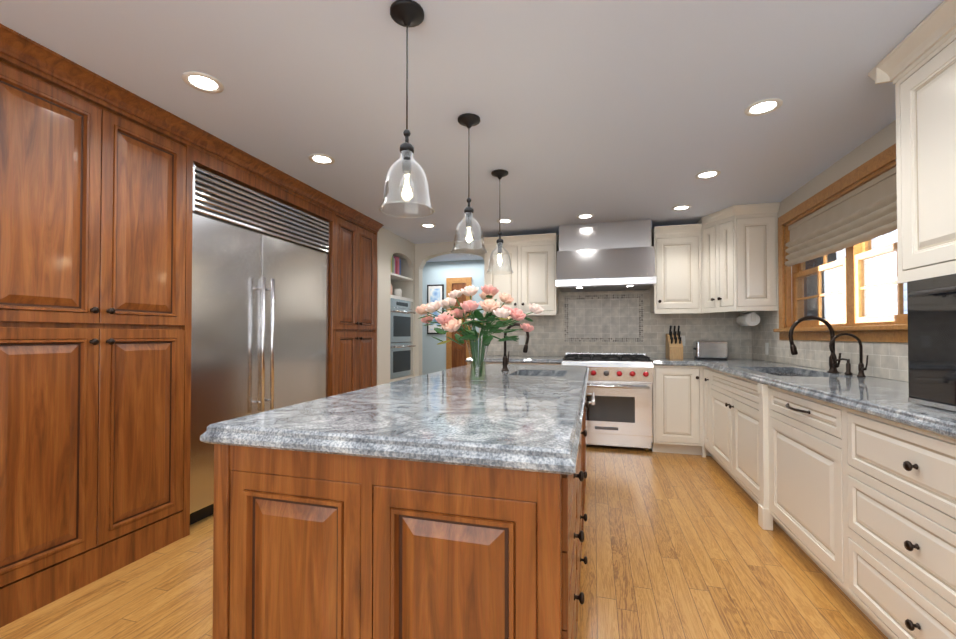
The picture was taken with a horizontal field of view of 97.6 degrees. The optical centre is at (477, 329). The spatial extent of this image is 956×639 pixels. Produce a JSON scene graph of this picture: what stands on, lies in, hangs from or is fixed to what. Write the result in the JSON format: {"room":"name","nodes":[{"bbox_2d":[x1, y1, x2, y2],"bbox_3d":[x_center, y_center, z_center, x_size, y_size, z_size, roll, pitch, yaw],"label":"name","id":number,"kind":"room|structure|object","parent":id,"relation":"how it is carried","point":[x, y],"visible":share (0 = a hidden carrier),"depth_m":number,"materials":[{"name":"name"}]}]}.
{"room":"kitchen","nodes":[
{"label":"kitchen","id":0,"kind":"room"},
{"bbox_2d":[377,227,414,384],"bbox_3d":[-1.293,0.050,5.184,0.660,2.400,0.984,0,-1,15],"label":"wall","id":1,"kind":"structure","parent":0,"point":[390,244],"depth_m":4.84,"materials":[{"name":"beige paint"}]},
{"bbox_2d":[391,256,412,301],"bbox_3d":[-1.212,-0.647,5.298,0.549,0.552,0.636,0,-1,15],"label":"shelves","id":2,"kind":"object","parent":1,"relation":"in","point":[396,276],"visible":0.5,"depth_m":5.27,"materials":[{"name":"white wood"}]},
{"bbox_2d":[390,298,415,378],"bbox_3d":[-1.181,0.110,5.280,0.614,0.958,0.636,0,-1,15],"label":"double wall oven","id":3,"kind":"object","parent":1,"relation":"in","point":[401,337],"visible":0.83,"depth_m":5.18,"materials":[{"name":"silver metal"}]},
{"bbox_2d":[0,444,887,638],"bbox_3d":[-0.321,1.245,2.609,5.600,0.060,8.340,0,-1,15],"label":"floor","id":4,"kind":"structure","parent":0,"point":[679,546],"depth_m":2.02,"materials":[{"name":"brown wood"}]},
{"bbox_2d":[0,24,203,627],"bbox_3d":[-2.125,0.009,2.129,0.683,2.400,0.921,0,-1,15],"label":"tall cabinet","id":5,"kind":"object","parent":4,"relation":"on","point":[96,193],"depth_m":1.97,"materials":[{"name":"brown wood"}]},
{"bbox_2d":[190,163,329,524],"bbox_3d":[-1.816,0.111,3.245,0.679,2.225,1.390,0,-1,15],"label":"refrigerator","id":6,"kind":"object","parent":4,"relation":"on","point":[259,335],"visible":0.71,"depth_m":2.95,"materials":[{"name":"silver metal"}]},
{"bbox_2d":[200,136,331,223],"bbox_3d":[-1.834,-1.091,3.266,0.646,0.170,1.398,0,-1,15],"label":"upper cabinet","id":7,"kind":"object","parent":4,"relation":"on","point":[216,158],"depth_m":2.98,"materials":[{"name":"brown wood"}]},
{"bbox_2d":[328,200,379,396],"bbox_3d":[-1.521,0.038,4.311,0.683,2.400,0.811,0,-1,15],"label":"tall cabinet","id":8,"kind":"object","parent":4,"relation":"on","point":[352,263],"depth_m":4.14,"materials":[{"name":"brown wood"}]},
{"bbox_2d":[212,414,587,638],"bbox_3d":[-0.178,0.763,1.381,1.028,0.872,0.668,0,-1,15],"label":"base cabinet","id":9,"kind":"object","parent":4,"relation":"on","point":[309,545],"depth_m":1.07,"materials":[{"name":"brown wood"}]},
{"bbox_2d":[467,362,561,364],"bbox_3d":[0.463,0.804,4.842,1.041,0.881,0.682,0,-1,15],"label":"base cabinet","id":10,"kind":"object","parent":4,"relation":"on","point":[521,363],"depth_m":4.50,"materials":[{"name":"white paint"}]},
{"bbox_2d":[466,355,564,363],"bbox_3d":[0.459,0.341,4.852,1.052,0.045,0.677,0,-1,15],"label":"countertop","id":11,"kind":"structure","parent":10,"relation":"on","point":[528,359],"depth_m":4.57,"materials":[{"name":"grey stone"}]},
{"bbox_2d":[583,394,591,413],"bbox_3d":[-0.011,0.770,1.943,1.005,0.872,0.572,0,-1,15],"label":"base cabinet","id":12,"kind":"object","parent":4,"relation":"on","point":[586,406],"depth_m":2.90,"materials":[{"name":"brown wood"}]},
{"bbox_2d":[200,364,588,474],"bbox_3d":[0.074,0.413,2.347,1.035,0.257,2.705,0,-1,15],"label":"countertop","id":13,"kind":"structure","parent":12,"relation":"on","point":[524,417],"depth_m":1.22,"materials":[{"name":"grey stone"}]},
{"bbox_2d":[415,285,543,380],"bbox_3d":[-0.014,0.016,2.358,0.781,0.536,0.632,0,-1,15],"label":"vase","id":14,"kind":"object","parent":13,"relation":"on","point":[449,321],"visible":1,"depth_m":2.31,"materials":[{"name":"clear glass"}]},
{"bbox_2d":[501,323,529,370],"bbox_3d":[0.271,0.122,2.980,0.207,0.340,0.122,0,-1,15],"label":"faucet","id":15,"kind":"object","parent":13,"relation":"on","point":[505,363],"visible":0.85,"depth_m":2.96,"materials":[{"name":"brown metal"}]},
{"bbox_2d":[562,352,652,451],"bbox_3d":[1.389,0.754,4.554,0.890,0.975,0.727,0,-1,15],"label":"range","id":16,"kind":"object","parent":4,"relation":"on","point":[620,411],"visible":0.77,"depth_m":4.25,"materials":[{"name":"silver metal"}]},
{"bbox_2d":[651,365,702,456],"bbox_3d":[2.061,0.799,4.417,0.471,0.880,0.649,0,-1,15],"label":"base cabinet","id":17,"kind":"object","parent":4,"relation":"on","point":[675,388],"depth_m":4.12,"materials":[{"name":"white paint"}]},
{"bbox_2d":[647,357,955,438],"bbox_3d":[1.793,0.419,2.318,1.079,0.269,4.847,0,-1,15],"label":"countertop","id":18,"kind":"structure","parent":17,"relation":"on","point":[884,398],"depth_m":2.04,"materials":[{"name":"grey stone"}]},
{"bbox_2d":[666,325,682,359],"bbox_3d":[2.104,0.134,4.484,0.130,0.357,0.260,0,-1,15],"label":"knife block","id":19,"kind":"object","parent":18,"relation":"on","point":[674,347],"visible":1,"depth_m":4.39,"materials":[{"name":"brown wood"}]},
{"bbox_2d":[693,341,727,359],"bbox_3d":[2.459,0.216,4.436,0.310,0.192,0.180,0,-1,15],"label":"toaster","id":20,"kind":"object","parent":18,"relation":"on","point":[713,350],"visible":0.98,"depth_m":4.35,"materials":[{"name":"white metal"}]},
{"bbox_2d":[788,316,840,372],"bbox_3d":[2.280,0.097,2.832,0.294,0.387,0.117,0,-1,15],"label":"sink faucet","id":21,"kind":"object","parent":18,"relation":"on","point":[833,365],"visible":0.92,"depth_m":2.83,"materials":[{"name":"brown metal"}]},
{"bbox_2d":[835,358,852,374],"bbox_3d":[2.345,0.235,2.683,0.092,0.106,0.040,0,-1,15],"label":"soap dispenser pump","id":22,"kind":"object","parent":18,"relation":"on","point":[848,369],"visible":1,"depth_m":2.67,"materials":[{"name":"brown metal"}]},
{"bbox_2d":[829,333,867,376],"bbox_3d":[2.256,0.153,2.534,0.178,0.268,0.107,0,-1,15],"label":"tap","id":23,"kind":"object","parent":18,"relation":"on","point":[861,368],"visible":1,"depth_m":2.54,"materials":[{"name":"brown metal"}]},
{"bbox_2d":[907,274,955,410],"bbox_3d":[1.730,0.040,1.133,0.533,0.455,0.800,0,-1,15],"label":"countertop microwave","id":24,"kind":"object","parent":18,"relation":"on","point":[931,306],"visible":1,"depth_m":1.46,"materials":[{"name":"black metal"}]},
{"bbox_2d":[699,366,710,457],"bbox_3d":[2.450,0.792,3.861,0.639,0.880,0.281,0,-1,15],"label":"base cabinet","id":25,"kind":"object","parent":4,"relation":"on","point":[702,370],"depth_m":4.05,"materials":[{"name":"white paint"}]},
{"bbox_2d":[707,368,754,463],"bbox_3d":[2.369,0.787,3.550,0.629,0.880,0.360,0,-1,15],"label":"base cabinet","id":26,"kind":"object","parent":4,"relation":"on","point":[722,388],"depth_m":3.52,"materials":[{"name":"white paint"}]},
{"bbox_2d":[719,405,754,500],"bbox_3d":[2.155,0.930,2.955,0.532,0.579,0.899,0,-1,15],"label":"base cabinet","id":27,"kind":"object","parent":4,"relation":"on","point":[736,425],"depth_m":3.07,"materials":[{"name":"white paint"}]},
{"bbox_2d":[755,382,842,590],"bbox_3d":[1.955,0.768,2.104,0.655,0.880,0.870,0,-1,15],"label":"base cabinet","id":28,"kind":"object","parent":4,"relation":"on","point":[799,438],"depth_m":2.13,"materials":[{"name":"white paint"}]},
{"bbox_2d":[843,407,955,638],"bbox_3d":[1.741,0.757,1.281,0.629,0.880,0.830,0,-1,15],"label":"base cabinet","id":29,"kind":"object","parent":4,"relation":"on","point":[858,508],"depth_m":1.45,"materials":[{"name":"white paint"}]},
{"bbox_2d":[422,253,483,374],"bbox_3d":[-0.583,0.025,6.324,3.120,2.480,1.350,0,-1,15],"label":"wall","id":30,"kind":"structure","parent":0,"point":[440,269],"depth_m":6.90,"materials":[{"name":"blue paint"}]},
{"bbox_2d":[427,284,443,333],"bbox_3d":[-0.704,-0.338,6.923,0.290,0.820,0.028,0,-1,15],"label":"framed picture","id":31,"kind":"object","parent":30,"relation":"attached to","point":[435,293],"visible":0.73,"depth_m":6.91,"materials":[{"name":"black metal"}]},
{"bbox_2d":[446,277,471,368],"bbox_3d":[-0.309,0.211,6.805,0.430,2.120,0.030,0,-1,15],"label":"door frame","id":32,"kind":"structure","parent":30,"relation":"attached to","point":[457,354],"depth_m":6.81,"materials":[{"name":"brown wood"}]},
{"bbox_2d":[0,0,943,243],"bbox_3d":[-0.159,-1.234,1.896,4.850,0.080,6.990,0,-1,15],"label":"ceiling","id":33,"kind":"structure","parent":0,"point":[601,111],"depth_m":2.08,"materials":[{"name":"white paint"}]},
{"bbox_2d":[182,71,223,92],"bbox_3d":[-1.324,-1.189,2.016,0.169,0.006,0.169,0,-1,9],"label":"recessed light","id":34,"kind":"object","parent":33,"relation":"in","point":[200,81],"depth_m":2.01,"materials":[{"name":"white"}]},
{"bbox_2d":[309,154,334,164],"bbox_3d":[-1.081,-1.178,2.893,0.169,0.006,0.169,0,-1,9],"label":"recessed light","id":35,"kind":"object","parent":33,"relation":"in","point":[323,159],"depth_m":2.89,"materials":[{"name":"white"}]},
{"bbox_2d":[379,0,433,217],"bbox_3d":[-0.267,-0.822,1.573,0.204,0.751,0.204,0,-1,15],"label":"pendant light","id":36,"kind":"object","parent":33,"relation":"hanging from","point":[406,13],"visible":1,"depth_m":1.56,"materials":[{"name":"clear glass"}]},
{"bbox_2d":[420,224,435,227],"bbox_3d":[-0.555,-1.154,4.646,0.169,0.006,0.169,0,-1,9],"label":"recessed light","id":37,"kind":"object","parent":33,"relation":"in","point":[422,225],"depth_m":4.64,"materials":[{"name":"white"}]},
{"bbox_2d":[451,113,486,254],"bbox_3d":[-0.051,-0.812,2.354,0.204,0.751,0.204,0,-1,15],"label":"pendant light","id":38,"kind":"object","parent":33,"relation":"hanging from","point":[468,120],"visible":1,"depth_m":2.34,"materials":[{"name":"clear glass"}]},
{"bbox_2d":[486,169,513,274],"bbox_3d":[0.164,-0.801,3.130,0.204,0.751,0.204,0,-1,15],"label":"pendant light","id":39,"kind":"object","parent":33,"relation":"hanging from","point":[499,173],"visible":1,"depth_m":3.12,"materials":[{"name":"clear glass"}]},
{"bbox_2d":[497,219,512,222],"bbox_3d":[0.285,-1.157,4.455,0.169,0.006,0.169,0,-1,9],"label":"recessed light","id":40,"kind":"object","parent":33,"relation":"in","point":[501,220],"depth_m":4.46,"materials":[{"name":"white"}]},
{"bbox_2d":[577,214,593,218],"bbox_3d":[1.098,-1.159,4.282,0.169,0.006,0.169,0,-1,9],"label":"recessed light","id":41,"kind":"object","parent":33,"relation":"in","point":[583,216],"depth_m":4.29,"materials":[{"name":"white"}]},
{"bbox_2d":[672,205,690,210],"bbox_3d":[1.944,-1.163,3.996,0.169,0.006,0.169,0,-1,9],"label":"recessed light","id":42,"kind":"object","parent":33,"relation":"in","point":[682,207],"depth_m":3.99,"materials":[{"name":"white"}]},
{"bbox_2d":[695,170,720,178],"bbox_3d":[1.740,-1.174,3.170,0.169,0.006,0.169,0,-1,-24],"label":"recessed light","id":43,"kind":"object","parent":33,"relation":"in","point":[708,174],"depth_m":3.17,"materials":[{"name":"white"}]},
{"bbox_2d":[744,98,782,115],"bbox_3d":[1.523,-1.186,2.234,0.169,0.006,0.169,0,-1,9],"label":"recessed light","id":44,"kind":"object","parent":33,"relation":"in","point":[765,106],"depth_m":2.23,"materials":[{"name":"white"}]},
{"bbox_2d":[415,229,751,376],"bbox_3d":[0.758,0.050,5.190,4.610,2.400,0.120,0,-1,15],"label":"wall","id":45,"kind":"structure","parent":0,"point":[424,252],"depth_m":5.56,"materials":[{"name":"beige paint"}]},
{"bbox_2d":[481,233,558,315],"bbox_3d":[0.505,-0.623,4.997,0.875,0.920,0.394,0,-1,15],"label":"upper cabinet","id":46,"kind":"object","parent":45,"relation":"attached to","point":[531,279],"visible":0.88,"depth_m":4.84,"materials":[{"name":"white paint"}]},
{"bbox_2d":[555,219,656,291],"bbox_3d":[1.394,-0.803,4.639,1.015,0.705,0.600,0,-1,15],"label":"range hood","id":47,"kind":"object","parent":45,"relation":"attached to","point":[610,256],"visible":1,"depth_m":4.44,"materials":[{"name":"silver metal"}]},
{"bbox_2d":[479,290,751,358],"bbox_3d":[1.482,-0.069,4.923,3.049,0.771,0.010,0,-1,15],"label":"wall tile","id":48,"kind":"structure","parent":45,"relation":"attached to","point":[546,335],"depth_m":4.79,"materials":[{"name":"beige tile"}]},
{"bbox_2d":[519,335,524,344],"bbox_3d":[0.541,0.129,5.173,0.072,0.116,0.005,0,-1,15],"label":"electrical outlet plate","id":49,"kind":"object","parent":48,"relation":"attached to","point":[521,339],"depth_m":5.17,"materials":[{"name":"white plastic"}]},
{"bbox_2d":[563,292,644,342],"bbox_3d":[1.470,-0.134,4.917,0.914,0.584,0.010,0,-1,15],"label":"backsplash","id":50,"kind":"structure","parent":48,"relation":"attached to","point":[606,318],"depth_m":4.91,"materials":[{"name":"tile"}]},
{"bbox_2d":[681,336,684,345],"bbox_3d":[2.285,0.123,4.690,0.072,0.116,0.005,0,-1,15],"label":"electrical outlet plate","id":51,"kind":"object","parent":48,"relation":"attached to","point":[683,337],"depth_m":4.68,"materials":[{"name":"white plastic"}]},
{"bbox_2d":[650,224,701,313],"bbox_3d":[2.138,-0.629,4.545,0.455,0.920,0.394,0,-1,15],"label":"upper cabinet","id":52,"kind":"object","parent":45,"relation":"attached to","point":[676,289],"visible":0.98,"depth_m":4.41,"materials":[{"name":"white paint"}]},
{"bbox_2d":[757,120,906,381],"bbox_3d":[2.130,-0.003,1.246,0.140,2.400,6.990,0,-1,15],"label":"wall","id":53,"kind":"structure","parent":0,"point":[882,140],"depth_m":2.86,"materials":[{"name":"beige paint"}]},
{"bbox_2d":[696,202,779,312],"bbox_3d":[2.587,-0.667,4.243,0.565,0.988,0.737,0,-1,15],"label":"upper cabinet","id":54,"kind":"object","parent":53,"relation":"attached to","point":[739,257],"visible":0.98,"depth_m":3.95,"materials":[{"name":"white paint"}]},
{"bbox_2d":[736,312,759,325],"bbox_3d":[2.725,-0.104,4.222,0.126,0.136,0.312,0,-1,15],"label":"paper towel holder","id":55,"kind":"object","parent":54,"relation":"attached to","point":[748,319],"visible":1,"depth_m":4.10,"materials":[{"name":"white paper"}]},
{"bbox_2d":[752,307,907,381],"bbox_3d":[2.310,0.026,2.176,0.010,0.509,4.839,0,-1,15],"label":"wall tile","id":56,"kind":"structure","parent":53,"relation":"attached to","point":[888,360],"depth_m":3.08,"materials":[{"name":"beige tile"}]},
{"bbox_2d":[765,343,768,354],"bbox_3d":[2.836,0.185,4.104,0.005,0.116,0.072,0,-1,15],"label":"electrical outlet plate","id":57,"kind":"object","parent":56,"relation":"attached to","point":[766,344],"depth_m":4.09,"materials":[{"name":"white plastic"}]},
{"bbox_2d":[773,143,907,342],"bbox_3d":[2.548,-0.478,2.885,0.195,1.115,1.960,0,-1,15],"label":"double-hung window","id":58,"kind":"structure","parent":53,"relation":"in","point":[859,322],"depth_m":2.88,"materials":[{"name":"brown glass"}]},
{"bbox_2d":[784,167,896,284],"bbox_3d":[2.522,-0.494,2.893,0.053,0.867,1.702,0,-1,15],"label":"roman shade","id":59,"kind":"object","parent":58,"relation":"attached to","point":[867,211],"visible":0.77,"depth_m":2.83,"materials":[{"name":"beige fabric"}]},
{"bbox_2d":[888,20,955,279],"bbox_3d":[1.891,-0.683,1.332,0.352,0.882,1.001,0,-1,15],"label":"upper cabinet","id":60,"kind":"object","parent":53,"relation":"attached to","point":[916,66],"depth_m":1.68,"materials":[{"name":"white paint"}]},
{"label":"outside","id":61,"kind":"structure","parent":0,"visible":0},
{"bbox_2d":[869,230,907,315],"bbox_3d":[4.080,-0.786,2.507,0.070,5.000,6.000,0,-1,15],"label":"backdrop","id":62,"kind":"structure","parent":61,"point":[884,271],"depth_m":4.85,"materials":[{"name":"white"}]}
]}

